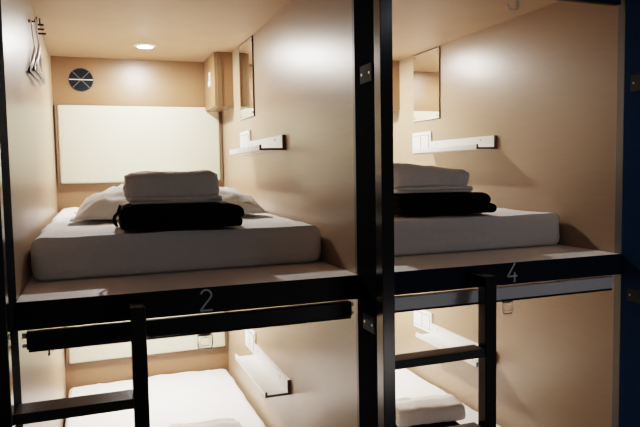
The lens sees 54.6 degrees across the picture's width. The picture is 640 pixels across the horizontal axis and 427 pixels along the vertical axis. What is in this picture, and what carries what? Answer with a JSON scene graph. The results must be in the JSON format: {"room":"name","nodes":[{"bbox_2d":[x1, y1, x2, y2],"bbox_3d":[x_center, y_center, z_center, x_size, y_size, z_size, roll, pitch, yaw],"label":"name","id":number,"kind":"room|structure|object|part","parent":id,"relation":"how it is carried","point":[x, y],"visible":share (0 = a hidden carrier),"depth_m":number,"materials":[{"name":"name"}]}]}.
{"room":"dormitory","nodes":[
{"label":"dormitory","id":0,"kind":"room"},
{"bbox_2d":[1,0,66,426],"bbox_3d":[-1.218,0.324,2.693,0.060,2.477,2.151,-2,4,-20],"label":"wall","id":1,"kind":"structure","parent":0,"point":[30,123],"depth_m":2.15,"materials":[{"name":"brown wood"}]},
{"bbox_2d":[36,17,45,34],"bbox_3d":[-1.220,-0.820,2.710,0.040,0.074,0.012,-2,4,-20],"label":"coat hook","id":2,"kind":"object","parent":1,"relation":"attached to","point":[39,24],"visible":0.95,"depth_m":2.71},
{"bbox_3d":[-0.698,1.263,2.927,0.998,0.054,2.179,-2,4,-20],"label":"platform","id":3,"kind":"object","parent":1,"relation":"attached to","visible":0},
{"bbox_2d":[65,369,265,426],"bbox_3d":[-0.750,1.150,3.058,0.980,0.152,1.883,-2,4,-20],"label":"mattress","id":4,"kind":"object","parent":3,"relation":"on","point":[191,396],"visible":0.81,"depth_m":3.48,"materials":[{"name":"white fabric"}]},
{"bbox_3d":[-0.498,1.056,2.742,0.362,0.077,0.325,-2,4,-20],"label":"folded garment","id":5,"kind":"object","parent":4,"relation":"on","visible":0},
{"bbox_2d":[169,418,241,426],"bbox_3d":[-0.502,0.961,2.716,0.304,0.091,0.260,-2,4,-20],"label":"folded towel","id":6,"kind":"object","parent":5,"relation":"on","point":[218,422],"visible":1,"depth_m":2.71,"materials":[{"name":"white fabric"}]},
{"bbox_3d":[-1.096,-0.735,2.366,0.030,0.016,0.014,-2,4,-20],"label":"coat hook","id":7,"kind":"object","parent":1,"relation":"attached to","visible":0},
{"bbox_2d":[28,19,41,86],"bbox_3d":[-1.107,-0.628,2.392,0.015,0.232,0.319,-2,4,-18],"label":"clothes hanger","id":8,"kind":"object","parent":7,"relation":"hanging from","point":[30,73],"visible":0.84,"depth_m":2.39,"materials":[{"name":"white plastic"}]},
{"bbox_2d":[32,19,45,84],"bbox_3d":[-1.083,-0.629,2.379,0.015,0.228,0.319,-2,4,-18],"label":"clothes hanger","id":9,"kind":"object","parent":7,"relation":"hanging from","point":[38,53],"visible":1,"depth_m":2.40,"materials":[{"name":"white plastic"}]},
{"bbox_2d":[50,56,228,397],"bbox_3d":[-0.585,0.215,4.091,2.209,2.477,0.050,-2,4,-20],"label":"wall","id":10,"kind":"structure","parent":0,"point":[116,81],"depth_m":3.81,"materials":[{"name":"brown wood"}]},
{"bbox_2d":[68,68,93,91],"bbox_3d":[-1.422,-0.796,3.689,0.140,0.140,0.010,-2,4,-20],"label":"air vent","id":11,"kind":"object","parent":10,"relation":"in","point":[80,79],"visible":1,"depth_m":3.69,"materials":[{"name":"grey plastic"}]},
{"bbox_2d":[54,104,222,184],"bbox_3d":[-1.092,-0.426,3.819,0.981,0.477,0.036,-2,4,-20],"label":"headboard","id":12,"kind":"object","parent":10,"relation":"attached to","point":[96,143],"visible":0.82,"depth_m":3.78,"materials":[{"name":"beige fabric"}]},
{"bbox_2d":[66,311,227,364],"bbox_3d":[-1.073,0.658,3.895,0.981,0.477,0.036,-2,4,-20],"label":"headboard","id":13,"kind":"object","parent":10,"relation":"attached to","point":[98,353],"visible":0.31,"depth_m":3.89,"materials":[{"name":"beige fabric"}]},
{"bbox_2d":[222,0,356,426],"bbox_3d":[-0.209,0.281,3.059,0.089,2.477,2.151,-2,4,-20],"label":"wall","id":14,"kind":"structure","parent":0,"point":[303,75],"depth_m":2.46,"materials":[{"name":"brown wood"}]},
{"bbox_2d":[16,260,356,302],"bbox_3d":[-0.717,0.179,2.851,0.998,0.054,2.179,-2,4,-20],"label":"platform","id":15,"kind":"object","parent":14,"relation":"attached to","point":[35,290],"visible":0.4,"depth_m":1.95,"materials":[{"name":"brown wood"}]},
{"bbox_2d":[30,207,320,280],"bbox_3d":[-0.769,0.067,2.982,0.978,0.152,1.882,-2,4,-20],"label":"mattress","id":16,"kind":"object","parent":15,"relation":"on","point":[64,249],"visible":0.72,"depth_m":2.11,"materials":[{"name":"white fabric"}]},
{"bbox_2d":[70,184,269,221],"bbox_3d":[-0.687,-0.071,2.781,0.798,0.146,0.560,-2,4,-20],"label":"pillow","id":17,"kind":"object","parent":16,"relation":"on","point":[102,205],"visible":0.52,"depth_m":2.53,"materials":[{"name":"white fabric"}]},
{"bbox_2d":[112,201,244,229],"bbox_3d":[-0.507,-0.002,2.231,0.440,0.086,0.304,-2,4,-14],"label":"folded garment","id":18,"kind":"object","parent":16,"relation":"on","point":[222,213],"visible":0.95,"depth_m":2.09,"materials":[{"name":"black fabric"}]},
{"bbox_3d":[-0.673,0.009,2.052,0.034,0.077,0.021,2,5,40],"label":"tie cord","id":19,"kind":"part","parent":18,"relation":"part of","materials":[{"name":"black fabric"}]},
{"bbox_2d":[123,170,221,204],"bbox_3d":[-0.531,-0.098,2.206,0.319,0.114,0.263,-2,4,-20],"label":"folded towel","id":20,"kind":"object","parent":18,"relation":"on","point":[197,186],"visible":1,"depth_m":2.10,"materials":[{"name":"white fabric"}]},
{"bbox_2d":[16,275,359,330],"bbox_3d":[-0.347,0.256,1.839,0.998,0.077,0.035,-2,4,-20],"label":"rail","id":21,"kind":"object","parent":15,"relation":"attached to","point":[43,314],"visible":1,"depth_m":1.81,"materials":[{"name":"black metal"}]},
{"bbox_2d":[22,300,353,352],"bbox_3d":[-0.350,0.355,1.849,0.974,0.105,0.026,-2,4,-20],"label":"roller blind","id":22,"kind":"object","parent":14,"relation":"attached to","point":[201,325],"visible":1,"depth_m":1.83,"materials":[{"name":"black plastic"}]},
{"bbox_2d":[204,52,233,111],"bbox_3d":[-0.622,-0.792,3.765,0.120,0.312,0.340,-2,4,-20],"label":"upper cabinet","id":23,"kind":"object","parent":14,"relation":"attached to","point":[218,67],"visible":1,"depth_m":3.62,"materials":[{"name":"brown wood"}]},
{"bbox_3d":[-0.662,-0.790,3.753,0.016,0.308,0.333,-2,4,-20],"label":"door","id":24,"kind":"part","parent":23,"relation":"part of","materials":[{"name":"brown wood"}]},
{"bbox_2d":[240,130,250,154],"bbox_3d":[-0.397,-0.381,3.348,0.014,0.124,0.249,-2,4,-20],"label":"wall switch","id":25,"kind":"object","parent":14,"relation":"attached to","point":[245,137],"visible":0.6,"depth_m":3.34,"materials":[{"name":"white plastic"}]},
{"bbox_2d":[239,35,254,120],"bbox_3d":[-0.394,-0.712,3.308,0.009,0.405,0.307,-2,4,-20],"label":"wall mirror","id":26,"kind":"object","parent":14,"relation":"attached to","point":[246,58],"visible":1,"depth_m":3.28,"materials":[{"name":"clear glass"}]},
{"bbox_2d":[245,329,255,353],"bbox_3d":[-0.378,0.692,3.424,0.014,0.132,0.247,-2,4,-20],"label":"wall switch","id":27,"kind":"object","parent":14,"relation":"attached to","point":[250,334],"visible":0.84,"depth_m":3.42,"materials":[{"name":"white plastic"}]},
{"bbox_2d":[229,135,285,154],"bbox_3d":[-0.311,-0.325,2.963,0.118,0.067,0.625,-2,4,-20],"label":"wall shelf","id":28,"kind":"object","parent":14,"relation":"attached to","point":[276,143],"visible":1,"depth_m":2.83,"materials":[{"name":"white wood"}]},
{"bbox_2d":[235,344,290,397],"bbox_3d":[-0.292,0.759,3.039,0.118,0.067,0.625,-2,4,-20],"label":"wall shelf","id":29,"kind":"object","parent":14,"relation":"attached to","point":[271,381],"visible":1,"depth_m":2.98,"materials":[{"name":"white metal"}]},
{"bbox_2d":[352,0,358,426],"bbox_3d":[0.162,0.346,2.043,0.089,2.477,0.016,-2,4,-20],"label":"trim","id":30,"kind":"structure","parent":14,"relation":"attached to","point":[353,60],"depth_m":2.00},
{"bbox_2d":[395,276,612,314],"bbox_3d":[0.664,0.310,2.216,0.976,0.103,0.026,-2,4,-20],"label":"roller blind","id":31,"kind":"object","parent":14,"relation":"attached to","point":[505,293],"visible":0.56,"depth_m":2.21,"materials":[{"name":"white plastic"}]},
{"bbox_2d":[394,244,617,271],"bbox_3d":[0.306,0.136,3.221,0.998,0.054,2.179,-2,4,-20],"label":"platform","id":32,"kind":"object","parent":14,"relation":"attached to","point":[534,253],"visible":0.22,"depth_m":2.35,"materials":[{"name":"brown wood"}]},
{"bbox_2d":[394,208,559,255],"bbox_3d":[0.254,0.023,3.352,0.978,0.151,1.882,-2,4,-20],"label":"mattress","id":33,"kind":"object","parent":32,"relation":"on","point":[503,228],"visible":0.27,"depth_m":2.51,"materials":[{"name":"white fabric"}]},
{"bbox_2d":[394,192,496,214],"bbox_3d":[0.478,-0.050,2.651,0.462,0.087,0.303,-2,4,-11],"label":"folded garment","id":34,"kind":"object","parent":33,"relation":"on","point":[438,202],"visible":0.8,"depth_m":2.52,"materials":[{"name":"black fabric"}]},
{"bbox_2d":[394,163,472,192],"bbox_3d":[0.424,-0.153,2.613,0.368,0.125,0.236,-2,4,-11],"label":"folded towel","id":35,"kind":"object","parent":34,"relation":"on","point":[408,178],"visible":0.79,"depth_m":2.51,"materials":[{"name":"white fabric"}]},
{"bbox_2d":[395,254,621,294],"bbox_3d":[0.653,0.212,2.201,1.047,0.078,0.035,-2,4,-20],"label":"rail","id":36,"kind":"object","parent":32,"relation":"attached to","point":[453,278],"visible":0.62,"depth_m":2.19,"materials":[{"name":"black metal"}]},
{"bbox_2d":[507,0,621,10],"bbox_3d":[0.655,-0.755,2.144,0.995,0.101,0.026,-2,4,-20],"label":"roller blind","id":37,"kind":"object","parent":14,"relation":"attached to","point":[600,2],"visible":1,"depth_m":2.26,"materials":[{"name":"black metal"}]},
{"bbox_2d":[30,0,557,61],"bbox_3d":[-0.233,-0.928,2.983,2.209,0.054,2.231,-2,4,-20],"label":"ceiling","id":38,"kind":"structure","parent":0,"point":[181,30],"depth_m":2.91,"materials":[{"name":"beige paint"}]},
{"bbox_2d":[133,43,156,48],"bbox_3d":[-0.951,-0.908,3.368,0.124,0.014,0.124,-2,4,-20],"label":"recessed light","id":39,"kind":"object","parent":38,"relation":"in","point":[138,45],"visible":1,"depth_m":3.34,"materials":[{"name":"white plastic"}]},
{"bbox_2d":[393,1,617,426],"bbox_3d":[0.801,0.237,3.424,0.060,2.477,2.151,-2,4,-20],"label":"wall","id":40,"kind":"structure","parent":0,"point":[543,81],"depth_m":2.79,"materials":[{"name":"beige paint"}]},
{"bbox_2d":[393,60,399,110],"bbox_3d":[0.401,-0.836,4.136,0.120,0.312,0.340,-2,4,-20],"label":"upper cabinet","id":41,"kind":"object","parent":40,"relation":"attached to","point":[396,74],"visible":0.1,"depth_m":3.99,"materials":[{"name":"brown wood"}]},
{"bbox_2d":[413,131,431,153],"bbox_3d":[0.621,-0.427,3.731,0.014,0.125,0.219,-2,4,-20],"label":"wall switch","id":42,"kind":"object","parent":40,"relation":"attached to","point":[421,139],"visible":0.69,"depth_m":3.73,"materials":[{"name":"white plastic"}]},
{"bbox_2d":[414,310,432,332],"bbox_3d":[0.640,0.652,3.807,0.014,0.128,0.223,-2,4,-20],"label":"wall switch","id":43,"kind":"object","parent":40,"relation":"attached to","point":[423,319],"visible":0.86,"depth_m":3.80,"materials":[{"name":"white plastic"}]},
{"bbox_2d":[413,46,439,122],"bbox_3d":[0.629,-0.756,3.678,0.009,0.405,0.307,-2,4,-20],"label":"wall mirror","id":44,"kind":"object","parent":40,"relation":"attached to","point":[426,65],"visible":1,"depth_m":3.66,"materials":[{"name":"clear glass"}]},
{"bbox_2d":[416,324,477,366],"bbox_3d":[0.731,0.715,3.410,0.118,0.067,0.625,-2,4,-20],"label":"wall shelf","id":45,"kind":"object","parent":40,"relation":"attached to","point":[439,337],"visible":0.6,"depth_m":3.51,"materials":[{"name":"white metal"}]},
{"bbox_2d":[414,135,496,152],"bbox_3d":[0.712,-0.369,3.334,0.118,0.067,0.625,-2,4,-20],"label":"wall shelf","id":46,"kind":"object","parent":40,"relation":"attached to","point":[484,142],"visible":1,"depth_m":3.25,"materials":[{"name":"white wood"}]},
{"bbox_2d":[612,0,625,426],"bbox_3d":[1.174,0.303,2.400,0.060,2.477,0.033,-2,4,-20],"label":"trim","id":47,"kind":"structure","parent":40,"relation":"attached to","point":[622,7],"depth_m":2.36,"materials":[{"name":"black metal"}]},
{"bbox_3d":[0.325,1.219,3.297,0.998,0.054,2.179,-2,4,-20],"label":"platform","id":48,"kind":"object","parent":40,"relation":"attached to","visible":0},
{"bbox_2d":[395,368,500,426],"bbox_3d":[0.274,1.107,3.428,0.979,0.152,1.883,-2,4,-20],"label":"mattress","id":49,"kind":"object","parent":48,"relation":"on","point":[408,384],"visible":0.1,"depth_m":3.61,"materials":[{"name":"white fabric"}]},
{"bbox_2d":[396,421,459,426],"bbox_3d":[0.485,1.021,2.984,0.350,0.072,0.326,-2,4,-20],"label":"folded garment","id":50,"kind":"object","parent":49,"relation":"on","point":[451,423],"visible":0.13,"depth_m":2.91,"materials":[{"name":"black fabric"}]},
{"bbox_2d":[396,394,465,426],"bbox_3d":[0.490,0.926,2.967,0.329,0.094,0.258,-2,4,-20],"label":"folded towel","id":51,"kind":"object","parent":50,"relation":"on","point":[437,408],"visible":0.91,"depth_m":2.88,"materials":[{"name":"white fabric"}]},
{"bbox_3d":[0.533,1.676,1.046,7.000,0.050,6.701,-2,4,-20],"label":"floor","id":52,"kind":"structure","parent":0,"visible":0},
{"bbox_2d":[0,0,22,426],"bbox_3d":[-0.808,0.394,1.591,0.045,2.477,0.205,-2,4,-20],"label":"post","id":53,"kind":"object","parent":52,"relation":"on","point":[10,378],"visible":1,"depth_m":1.54,"materials":[{"name":"black metal"}]},
{"bbox_2d":[15,299,149,426],"bbox_3d":[-0.624,0.938,1.696,0.326,1.372,0.126,-2,4,-20],"label":"ladder","id":54,"kind":"object","parent":52,"relation":"on","point":[137,398],"visible":1,"depth_m":1.65,"materials":[{"name":"black metal"}]},
{"bbox_2d":[354,0,395,426],"bbox_3d":[0.172,0.353,1.937,0.046,2.477,0.188,-2,4,-20],"label":"post","id":55,"kind":"object","parent":52,"relation":"on","point":[373,54],"visible":1,"depth_m":1.86,"materials":[{"name":"black metal"}]},
{"bbox_3d":[0.167,0.351,1.959,0.040,2.477,0.144,-2,4,-20],"label":"panel","id":56,"kind":"part","parent":55,"relation":"part of","materials":[{"name":"black metal"}]},
{"bbox_3d":[0.140,-0.423,1.879,0.005,0.055,0.084,-2,4,-20],"label":"bracket plate","id":57,"kind":"part","parent":55,"relation":"part of","materials":[{"name":"grey metal"}]},
{"bbox_3d":[0.153,0.342,1.933,0.005,0.050,0.084,-2,4,-20],"label":"bracket plate","id":58,"kind":"part","parent":55,"relation":"part of","materials":[{"name":"grey metal"}]},
{"bbox_2d":[395,271,496,426],"bbox_3d":[0.385,0.894,2.068,0.400,1.372,0.114,-2,4,-20],"label":"ladder","id":59,"kind":"object","parent":52,"relation":"on","point":[485,351],"visible":0.81,"depth_m":2.04,"materials":[{"name":"black metal"}]},
{"bbox_2d":[619,0,639,426],"bbox_3d":[1.198,0.309,2.299,0.046,2.477,0.171,-2,4,-20],"label":"post","id":60,"kind":"object","parent":52,"relation":"on","point":[629,384],"visible":1,"depth_m":2.31,"materials":[{"name":"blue metal"}]},
{"bbox_3d":[1.176,0.307,2.303,0.005,0.050,0.084,-2,4,-20],"label":"bracket plate","id":61,"kind":"part","parent":60,"relation":"part of","materials":[{"name":"grey metal"}]},
{"bbox_3d":[1.162,-0.477,2.248,0.005,0.060,0.084,-2,4,-20],"label":"bracket plate","id":62,"kind":"part","parent":60,"relation":"part of","materials":[{"name":"grey metal"}]}
]}

